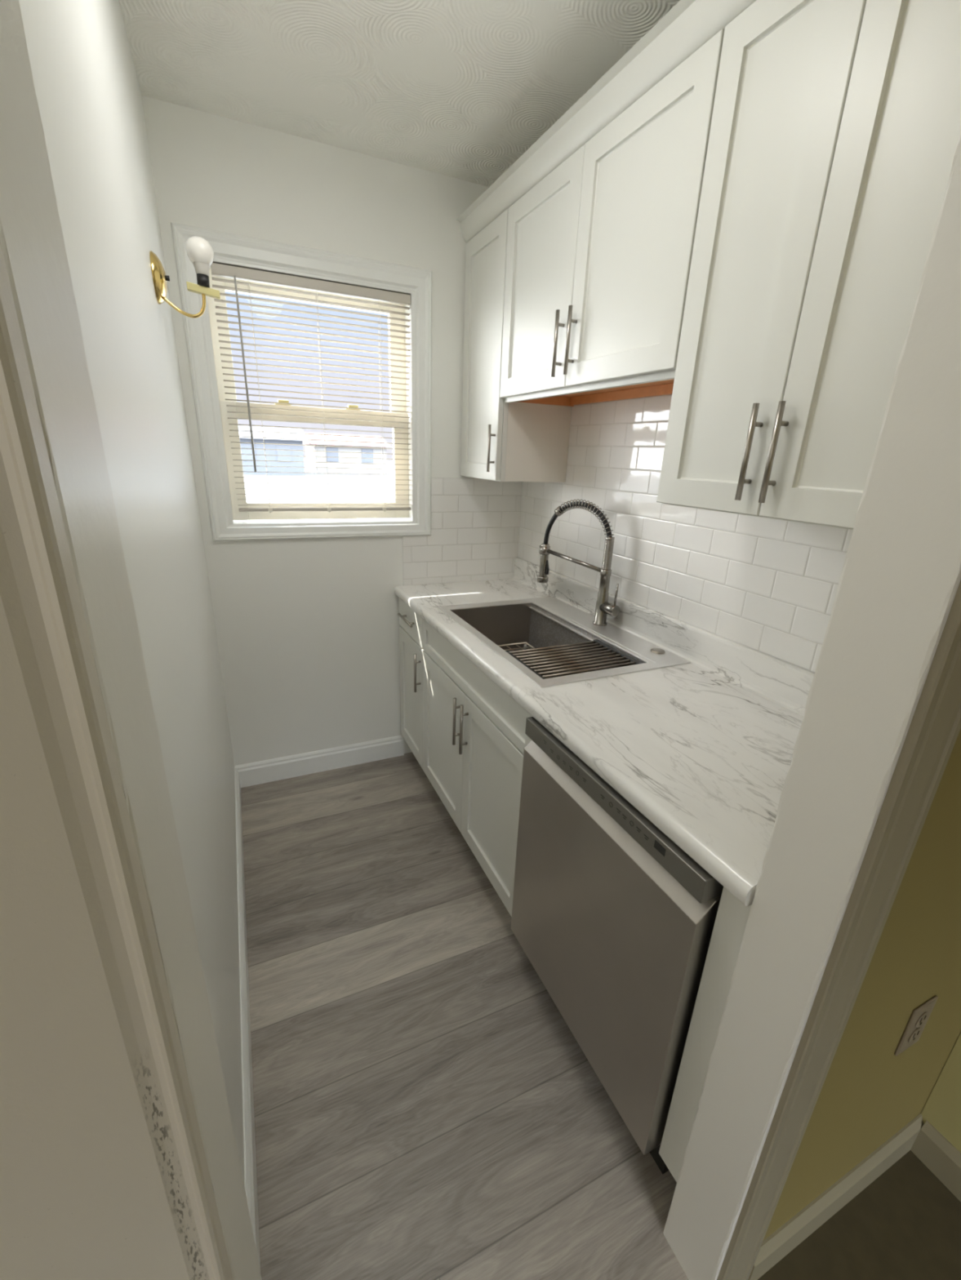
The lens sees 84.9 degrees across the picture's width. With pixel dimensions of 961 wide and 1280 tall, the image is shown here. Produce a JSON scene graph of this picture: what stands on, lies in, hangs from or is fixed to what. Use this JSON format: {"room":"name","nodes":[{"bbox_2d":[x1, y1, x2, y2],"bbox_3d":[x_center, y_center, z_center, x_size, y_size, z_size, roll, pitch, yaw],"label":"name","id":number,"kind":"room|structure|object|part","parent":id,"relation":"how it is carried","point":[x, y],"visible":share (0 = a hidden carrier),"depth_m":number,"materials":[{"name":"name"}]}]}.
{"room":"kitchen","nodes":[
{"label":"kitchen","id":0,"kind":"room"},
{"bbox_2d":[18,0,244,1187],"bbox_3d":[-0.746,-0.191,1.195,0.120,2.443,2.031,-7,21,-24],"label":"wall","id":1,"kind":"structure","parent":0,"point":[88,94],"depth_m":0.89,"materials":[{"name":"white paint"}]},
{"bbox_2d":[149,235,220,318],"bbox_3d":[-0.751,-0.928,1.343,0.146,0.182,0.112,-7,21,-24],"label":"wall sconce","id":2,"kind":"object","parent":1,"relation":"attached to","point":[199,251],"visible":1,"depth_m":1.33,"materials":[{"name":"gold metal"}]},
{"bbox_3d":[-0.765,-0.869,1.359,0.103,0.060,0.008,-7,21,-24],"label":"arm","id":3,"kind":"part","parent":2,"relation":"part of","materials":[{"name":"gold metal"}]},
{"bbox_3d":[-0.715,-0.990,1.338,0.064,0.058,0.064,-7,21,-24],"label":"bulb","id":4,"kind":"part","parent":2,"relation":"part of","materials":[{"name":"white glass"}]},
{"bbox_2d":[195,273,209,288],"bbox_3d":[-0.717,-0.928,1.360,0.030,0.027,0.029,-7,21,-24],"label":"socket","id":5,"kind":"object","parent":2,"relation":"attached to","point":[202,279],"depth_m":1.35,"materials":[{"name":"black plastic"}]},
{"bbox_2d":[234,767,260,1270],"bbox_3d":[-0.701,0.922,1.553,0.014,0.111,1.897,-7,21,-24],"label":"baseboard","id":6,"kind":"structure","parent":1,"relation":"attached to","point":[250,1161],"depth_m":1.28,"materials":[{"name":"white paint"}]},
{"bbox_2d":[141,95,488,765],"bbox_3d":[-0.456,-0.575,2.311,1.384,2.443,0.120,-7,21,-24],"label":"wall","id":7,"kind":"structure","parent":0,"point":[307,630],"depth_m":2.12,"materials":[{"name":"white paint"}]},
{"bbox_2d":[170,222,431,541],"bbox_3d":[-0.633,-0.925,2.082,0.887,1.021,0.138,-7,21,-24],"label":"window","id":8,"kind":"structure","parent":7,"relation":"in","point":[228,523],"depth_m":2.02,"materials":[{"name":"white paint"}]},
{"bbox_3d":[-0.648,-1.122,2.060,0.724,0.463,0.026,-7,21,-24],"label":"sash","id":9,"kind":"part","parent":8,"relation":"part of","materials":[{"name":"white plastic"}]},
{"bbox_2d":[210,261,412,512],"bbox_3d":[-0.607,-0.922,2.046,0.703,0.828,0.038,-7,21,-24],"label":"blind","id":10,"kind":"object","parent":8,"relation":"attached to","point":[219,269],"visible":0.98,"depth_m":1.99,"materials":[{"name":"beige paint"}]},
{"bbox_3d":[-0.822,-0.890,1.961,0.001,0.776,0.027,-7,21,-24],"label":"ladder cord","id":11,"kind":"part","parent":10,"relation":"part of","materials":[{"name":"white fabric"}]},
{"bbox_3d":[-0.615,-0.915,2.052,0.001,0.776,0.027,-7,21,-24],"label":"ladder cord","id":12,"kind":"part","parent":10,"relation":"part of","materials":[{"name":"white fabric"}]},
{"bbox_3d":[-0.624,-0.543,2.185,0.696,0.013,0.012,-7,21,-24],"label":"rail","id":13,"kind":"part","parent":10,"relation":"part of","materials":[{"name":"beige paint"}]},
{"bbox_3d":[-0.404,-0.939,2.145,0.001,0.776,0.027,-7,21,-24],"label":"ladder cord","id":14,"kind":"part","parent":10,"relation":"part of","materials":[{"name":"white fabric"}]},
{"bbox_3d":[-0.651,-0.723,2.173,0.724,0.436,0.028,-7,21,-24],"label":"sash","id":15,"kind":"part","parent":8,"relation":"part of","materials":[{"name":"white plastic"}]},
{"bbox_2d":[234,735,404,787],"bbox_3d":[-0.747,0.577,2.522,0.778,0.111,0.014,-7,21,-24],"label":"baseboard","id":16,"kind":"structure","parent":7,"relation":"attached to","point":[251,774],"depth_m":2.50,"materials":[{"name":"white paint"}]},
{"bbox_2d":[402,477,522,586],"bbox_3d":[-0.079,-0.492,2.450,0.586,0.502,0.006,-7,21,-24],"label":"backsplash","id":17,"kind":"structure","parent":7,"relation":"attached to","point":[475,522],"depth_m":2.45,"materials":[{"name":"tile"}]},
{"bbox_2d":[118,0,679,186],"bbox_3d":[-0.026,-0.859,-0.575,3.160,0.050,5.220,-7,21,-24],"label":"ceiling","id":18,"kind":"structure","parent":0,"point":[458,89],"depth_m":1.41,"materials":[{"name":"white paint"}]},
{"bbox_2d":[240,751,960,1279],"bbox_3d":[-0.117,1.489,0.257,3.160,0.050,5.220,-7,21,-24],"label":"floor","id":19,"kind":"structure","parent":0,"point":[425,1108],"depth_m":1.27,"materials":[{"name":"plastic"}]},
{"bbox_2d":[397,597,423,768],"bbox_3d":[-0.056,0.219,2.507,0.633,0.845,0.349,-7,21,-24],"label":"base cabinet","id":20,"kind":"object","parent":19,"relation":"on","point":[411,627],"visible":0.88,"depth_m":2.37,"materials":[{"name":"white paint"}]},
{"bbox_3d":[-0.318,-0.087,2.267,0.029,0.011,0.185,-7,21,-24],"label":"handle","id":21,"kind":"part","parent":20,"relation":"part of","materials":[{"name":"silver metal"}]},
{"bbox_3d":[-0.296,-0.081,2.280,0.019,0.132,0.344,-7,21,-24],"label":"drawer","id":22,"kind":"part","parent":20,"relation":"part of","materials":[{"name":"white paint"}]},
{"bbox_3d":[-0.266,0.139,2.210,0.029,0.172,0.011,-7,21,-24],"label":"handle","id":23,"kind":"part","parent":20,"relation":"part of","materials":[{"name":"silver metal"}]},
{"bbox_2d":[422,618,532,916],"bbox_3d":[0.200,0.417,1.978,0.633,0.845,0.888,-7,21,-24],"label":"base cabinet","id":24,"kind":"object","parent":19,"relation":"on","point":[475,740],"visible":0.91,"depth_m":1.76,"materials":[{"name":"white paint"}]},
{"bbox_3d":[-0.146,0.382,2.060,0.019,0.569,0.438,-7,21,-24],"label":"door","id":25,"kind":"part","parent":24,"relation":"part of","materials":[{"name":"white paint"}]},
{"bbox_3d":[-0.083,0.283,1.831,0.029,0.180,0.011,-7,21,-24],"label":"handle","id":26,"kind":"part","parent":24,"relation":"part of","materials":[{"name":"silver metal"}]},
{"bbox_3d":[-0.057,0.303,1.778,0.029,0.184,0.011,-7,21,-24],"label":"handle","id":27,"kind":"part","parent":24,"relation":"part of","materials":[{"name":"silver metal"}]},
{"bbox_3d":[0.038,0.523,1.680,0.019,0.569,0.446,-7,21,-24],"label":"door","id":28,"kind":"part","parent":24,"relation":"part of","materials":[{"name":"white paint"}]},
{"bbox_2d":[394,557,814,906],"bbox_3d":[0.287,-0.006,1.691,0.629,0.144,1.898,-7,21,-24],"label":"countertop","id":29,"kind":"structure","parent":24,"relation":"on","point":[702,748],"depth_m":1.27,"materials":[{"name":"stone"}]},
{"bbox_2d":[437,596,690,687],"bbox_3d":[0.235,0.060,1.884,0.532,0.209,0.807,-7,21,-24],"label":"sink","id":30,"kind":"object","parent":29,"relation":"in","point":[549,621],"visible":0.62,"depth_m":2.03,"materials":[{"name":"metal"}]},
{"bbox_2d":[498,642,571,678],"bbox_3d":[0.184,0.148,1.881,0.322,0.034,0.670,-7,21,-24],"label":"grid","id":31,"kind":"object","parent":30,"relation":"in","point":[506,645],"visible":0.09,"depth_m":2.18,"materials":[{"name":"silver metal"}]},
{"bbox_2d":[451,603,645,675],"bbox_3d":[0.190,0.072,1.859,0.374,0.199,0.717,-7,21,-24],"label":"basin","id":32,"kind":"object","parent":30,"relation":"in","point":[535,624],"depth_m":2.12,"materials":[{"name":"metal"}]},
{"bbox_2d":[505,639,643,679],"bbox_3d":[0.287,0.060,1.633,0.362,0.012,0.245,-7,21,-24],"label":"drying rack","id":33,"kind":"object","parent":30,"relation":"on","point":[558,655],"visible":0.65,"depth_m":1.63,"materials":[{"name":"silver metal"}]},
{"bbox_3d":[0.241,0.024,1.729,0.350,0.009,0.009,-7,21,-24],"label":"rod","id":34,"kind":"part","parent":33,"relation":"part of","materials":[{"name":"silver metal"}]},
{"bbox_3d":[0.250,0.032,1.710,0.350,0.009,0.009,-7,21,-24],"label":"rod","id":35,"kind":"part","parent":33,"relation":"part of","materials":[{"name":"silver metal"}]},
{"bbox_3d":[0.260,0.039,1.691,0.350,0.009,0.009,-7,21,-24],"label":"rod","id":36,"kind":"part","parent":33,"relation":"part of","materials":[{"name":"silver metal"}]},
{"bbox_3d":[0.269,0.046,1.672,0.350,0.009,0.009,-7,21,-24],"label":"rod","id":37,"kind":"part","parent":33,"relation":"part of","materials":[{"name":"silver metal"}]},
{"bbox_3d":[0.278,0.053,1.652,0.350,0.009,0.009,-7,21,-24],"label":"rod","id":38,"kind":"part","parent":33,"relation":"part of","materials":[{"name":"silver metal"}]},
{"bbox_3d":[0.287,0.060,1.633,0.350,0.009,0.009,-7,21,-24],"label":"rod","id":39,"kind":"part","parent":33,"relation":"part of","materials":[{"name":"silver metal"}]},
{"bbox_3d":[0.297,0.067,1.614,0.350,0.009,0.009,-7,21,-24],"label":"rod","id":40,"kind":"part","parent":33,"relation":"part of","materials":[{"name":"silver metal"}]},
{"bbox_3d":[0.306,0.074,1.595,0.350,0.009,0.009,-7,21,-24],"label":"rod","id":41,"kind":"part","parent":33,"relation":"part of","materials":[{"name":"silver metal"}]},
{"bbox_3d":[0.315,0.082,1.576,0.350,0.009,0.009,-7,21,-24],"label":"rod","id":42,"kind":"part","parent":33,"relation":"part of","materials":[{"name":"silver metal"}]},
{"bbox_3d":[0.325,0.089,1.556,0.350,0.009,0.009,-7,21,-24],"label":"rod","id":43,"kind":"part","parent":33,"relation":"part of","materials":[{"name":"silver metal"}]},
{"bbox_2d":[537,499,620,626],"bbox_3d":[0.369,-0.302,1.972,0.056,0.436,0.412,-13,24,-36],"label":"faucet","id":44,"kind":"object","parent":29,"relation":"on","point":[603,607],"visible":1,"depth_m":1.90,"materials":[{"name":"silver metal"}]},
{"bbox_3d":[0.354,-0.301,1.989,0.015,0.044,0.274,-13,25,-37],"label":"support arm","id":45,"kind":"part","parent":44,"relation":"part of","materials":[{"name":"silver metal"}]},
{"bbox_3d":[0.479,-0.160,1.856,0.008,0.080,0.012,-7,21,-24],"label":"lever","id":46,"kind":"part","parent":44,"relation":"part of","materials":[{"name":"silver metal"}]},
{"bbox_2d":[511,716,723,1173],"bbox_3d":[0.485,0.655,1.336,0.583,0.844,0.584,-7,21,-24],"label":"dishwasher","id":47,"kind":"object","parent":19,"relation":"on","point":[615,920],"visible":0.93,"depth_m":1.09,"materials":[{"name":"silver metal"}]},
{"bbox_2d":[543,740,586,782],"bbox_3d":[0.187,0.273,1.184,0.001,0.015,0.174,-7,21,-24],"label":"button","id":48,"kind":"object","parent":47,"relation":"in","point":[571,768],"depth_m":1.18,"materials":[{"name":"grey plastic"}]},
{"bbox_3d":[0.258,0.308,1.097,0.052,0.046,0.583,-7,21,-24],"label":"control panel","id":49,"kind":"part","parent":47,"relation":"part of","materials":[{"name":"silver metal"}]},
{"bbox_2d":[600,794,665,856],"bbox_3d":[0.282,0.340,0.987,0.001,0.017,0.182,-7,21,-24],"label":"button","id":50,"kind":"object","parent":47,"relation":"in","point":[648,835],"depth_m":0.98,"materials":[{"name":"grey plastic"}]},
{"bbox_3d":[0.295,1.025,1.382,0.030,0.104,0.576,-7,21,-24],"label":"kick plate","id":51,"kind":"part","parent":47,"relation":"part of","materials":[{"name":"black"}]},
{"bbox_2d":[658,886,751,1211],"bbox_3d":[0.648,0.756,1.067,0.582,0.846,0.054,-7,21,-24],"label":"filler panel","id":52,"kind":"object","parent":19,"relation":"on","point":[732,915],"visible":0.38,"depth_m":0.91,"materials":[{"name":"white paint"}]},
{"bbox_2d":[763,728,960,1240],"bbox_3d":[0.801,0.021,0.767,0.767,2.443,0.107,-7,21,-24],"label":"wall","id":53,"kind":"structure","parent":0,"point":[868,1093],"depth_m":0.89,"materials":[{"name":"yellow paint"}]},
{"bbox_2d":[663,132,960,1279],"bbox_3d":[0.436,0.243,0.674,0.018,2.060,0.109,-7,21,-24],"label":"trim","id":54,"kind":"structure","parent":53,"relation":"attached to","point":[900,580],"depth_m":0.62,"materials":[{"name":"white paint"}]},
{"bbox_2d":[747,1113,924,1279],"bbox_3d":[0.749,1.150,1.092,0.546,0.096,0.014,-7,21,-24],"label":"baseboard","id":55,"kind":"structure","parent":53,"relation":"attached to","point":[774,1248],"depth_m":1.07,"materials":[{"name":"beige paint"}]},
{"bbox_2d":[716,580,960,1279],"bbox_3d":[0.499,0.230,0.628,0.084,2.120,0.013,-7,21,-24],"label":"trim","id":56,"kind":"structure","parent":53,"relation":"attached to","point":[935,726],"depth_m":0.67,"materials":[{"name":"beige paint"}]},
{"bbox_2d":[894,995,937,1056],"bbox_3d":[0.779,0.690,0.939,0.070,0.114,0.007,-7,21,-24],"label":"power outlet","id":57,"kind":"object","parent":53,"relation":"attached to","point":[920,1015],"visible":1,"depth_m":0.93,"materials":[{"name":"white plastic"}]},
{"bbox_2d":[908,1027,920,1043],"bbox_3d":[0.779,0.709,0.943,0.033,0.033,0.002,-7,21,-24],"label":"receptacle","id":58,"kind":"object","parent":57,"relation":"attached to","point":[914,1033],"depth_m":0.94,"materials":[{"name":"white plastic"}]},
{"bbox_2d":[915,1012,928,1027],"bbox_3d":[0.781,0.673,0.930,0.033,0.033,0.002,-7,21,-24],"label":"receptacle","id":59,"kind":"object","parent":57,"relation":"attached to","point":[921,1018],"depth_m":0.93,"materials":[{"name":"white plastic"}]},
{"bbox_2d":[920,1033,960,1152],"bbox_3d":[1.741,0.496,-0.470,0.148,2.443,3.079,-7,21,-24],"label":"wall","id":60,"kind":"structure","parent":0,"point":[942,1108],"depth_m":1.14,"materials":[{"name":"yellow paint"}]},
{"bbox_2d":[910,1120,960,1201],"bbox_3d":[1.595,1.588,-0.052,0.014,0.096,2.916,-7,21,-24],"label":"baseboard","id":61,"kind":"structure","parent":60,"relation":"attached to","point":[935,1151],"depth_m":1.15,"materials":[{"name":"beige paint"}]},
{"bbox_3d":[-0.969,0.228,-0.012,1.662,2.443,0.107,-7,21,-24],"label":"wall","id":62,"kind":"structure","parent":0,"visible":0},
{"bbox_2d":[0,241,233,1279],"bbox_3d":[-0.230,0.316,0.305,0.116,2.120,0.018,-7,21,-24],"label":"trim","id":63,"kind":"structure","parent":62,"relation":"attached to","point":[104,1175],"depth_m":0.26,"materials":[{"name":"paint"}]},
{"bbox_2d":[0,0,262,1279],"bbox_3d":[-0.227,0.320,0.383,0.050,2.060,0.109,-7,21,-24],"label":"trim","id":64,"kind":"structure","parent":62,"relation":"attached to","point":[32,239],"depth_m":0.26,"materials":[{"name":"white paint"}]},
{"bbox_3d":[0.639,-0.353,1.804,0.154,2.443,2.031,-7,21,-24],"label":"wall","id":65,"kind":"structure","parent":0,"visible":0},
{"bbox_2d":[460,208,571,482],"bbox_3d":[0.132,-1.105,2.104,0.347,0.884,0.366,-7,21,-24],"label":"upper cabinet","id":66,"kind":"object","parent":65,"relation":"attached to","point":[501,441],"visible":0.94,"depth_m":2.04,"materials":[{"name":"white paint"}]},
{"bbox_3d":[0.009,-1.086,2.051,0.019,0.868,0.358,-7,21,-24],"label":"door","id":67,"kind":"part","parent":66,"relation":"part of","materials":[{"name":"white paint"}]},
{"bbox_3d":[0.027,-1.092,2.058,0.018,0.884,0.366,-7,21,-24],"label":"frame","id":68,"kind":"part","parent":66,"relation":"part of","materials":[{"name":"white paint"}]},
{"bbox_3d":[0.040,-0.733,2.014,0.029,0.170,0.011,-7,21,-24],"label":"handle","id":69,"kind":"part","parent":66,"relation":"part of","materials":[{"name":"silver metal"}]},
{"bbox_2d":[499,28,724,406],"bbox_3d":[0.396,-1.038,1.523,0.347,0.603,0.884,-7,21,-24],"label":"upper cabinet","id":70,"kind":"object","parent":65,"relation":"attached to","point":[599,251],"visible":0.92,"depth_m":1.34,"materials":[{"name":"white paint"}]},
{"bbox_3d":[0.180,-1.097,1.659,0.019,0.575,0.434,-7,21,-24],"label":"door","id":71,"kind":"part","parent":70,"relation":"part of","materials":[{"name":"white paint"}]},
{"bbox_3d":[0.228,-0.871,1.549,0.029,0.174,0.011,-7,21,-24],"label":"handle","id":72,"kind":"part","parent":70,"relation":"part of","materials":[{"name":"silver metal"}]},
{"bbox_3d":[0.256,-0.850,1.493,0.029,0.172,0.011,-7,21,-24],"label":"handle","id":73,"kind":"part","parent":70,"relation":"part of","materials":[{"name":"silver metal"}]},
{"bbox_3d":[0.290,-1.025,1.477,0.018,0.603,0.884,-7,21,-24],"label":"frame","id":74,"kind":"part","parent":70,"relation":"part of","materials":[{"name":"white paint"}]},
{"bbox_3d":[0.416,-0.778,1.630,0.279,0.032,0.884,-7,21,-24],"label":"hanging rail","id":75,"kind":"part","parent":70,"relation":"part of","materials":[{"name":"brown wood"}]},
{"bbox_2d":[455,0,755,242],"bbox_3d":[0.322,-1.287,1.234,0.056,0.071,1.903,-7,21,-24],"label":"crown molding","id":76,"kind":"structure","parent":70,"relation":"attached to","point":[689,24],"depth_m":1.25,"materials":[{"name":"white paint"}]},
{"bbox_3d":[0.417,-0.799,1.622,0.279,0.011,0.884,-7,21,-24],"label":"panel","id":77,"kind":"part","parent":70,"relation":"part of","materials":[{"name":"brown wood"}]},
{"bbox_3d":[0.362,-0.956,1.281,0.019,0.575,0.446,-7,21,-24],"label":"door","id":78,"kind":"part","parent":70,"relation":"part of","materials":[{"name":"white paint"}]},
{"bbox_2d":[517,394,853,672],"bbox_3d":[0.591,-0.380,1.701,0.008,0.840,1.908,-7,21,-24],"label":"backsplash","id":79,"kind":"structure","parent":65,"relation":"attached to","point":[768,586],"depth_m":1.67,"materials":[{"name":"tile"}]},
{"bbox_2d":[656,0,960,529],"bbox_3d":[0.707,-0.661,0.915,0.347,0.884,0.646,-7,21,-24],"label":"upper cabinet","id":80,"kind":"object","parent":65,"relation":"attached to","point":[835,128],"visible":0.97,"depth_m":0.90,"materials":[{"name":"white paint"}]},
{"bbox_3d":[0.522,-0.361,1.017,0.029,0.176,0.011,-7,21,-24],"label":"handle","id":81,"kind":"part","parent":80,"relation":"part of","materials":[{"name":"silver metal"}]},
{"bbox_3d":[0.601,-0.649,0.869,0.018,0.884,0.646,-7,21,-24],"label":"frame","id":82,"kind":"part","parent":80,"relation":"part of","materials":[{"name":"white paint"}]},
{"bbox_3d":[0.510,-0.700,1.014,0.019,0.868,0.284,-7,21,-24],"label":"door","id":83,"kind":"part","parent":80,"relation":"part of","materials":[{"name":"white paint"}]},
{"bbox_3d":[0.544,-0.344,0.971,0.029,0.176,0.011,-7,21,-24],"label":"handle","id":84,"kind":"part","parent":80,"relation":"part of","materials":[{"name":"silver metal"}]},
{"bbox_3d":[0.629,-0.608,0.767,0.019,0.868,0.288,-7,21,-24],"label":"door","id":85,"kind":"part","parent":80,"relation":"part of","materials":[{"name":"white paint"}]},
{"label":"outside","id":86,"kind":"structure","parent":0,"visible":0},
{"bbox_2d":[243,457,393,502],"bbox_3d":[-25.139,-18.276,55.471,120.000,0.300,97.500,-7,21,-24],"label":"ground","id":87,"kind":"structure","parent":86,"point":[350,495],"depth_m":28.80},
{"bbox_2d":[238,426,308,475],"bbox_3d":[-17.004,-15.003,41.584,5.800,3.400,6.800,-7,21,-24],"label":"house","id":88,"kind":"structure","parent":87,"relation":"on","point":[295,471],"depth_m":39.41,"materials":[{"name":"grey"}]},
{"bbox_2d":[302,431,391,474],"bbox_3d":[-12.490,-17.133,48.243,6.800,3.300,7.800,-7,21,-24],"label":"house","id":89,"kind":"structure","parent":87,"relation":"on","point":[353,467],"depth_m":45.59,"materials":[{"name":"grey"}]}
]}

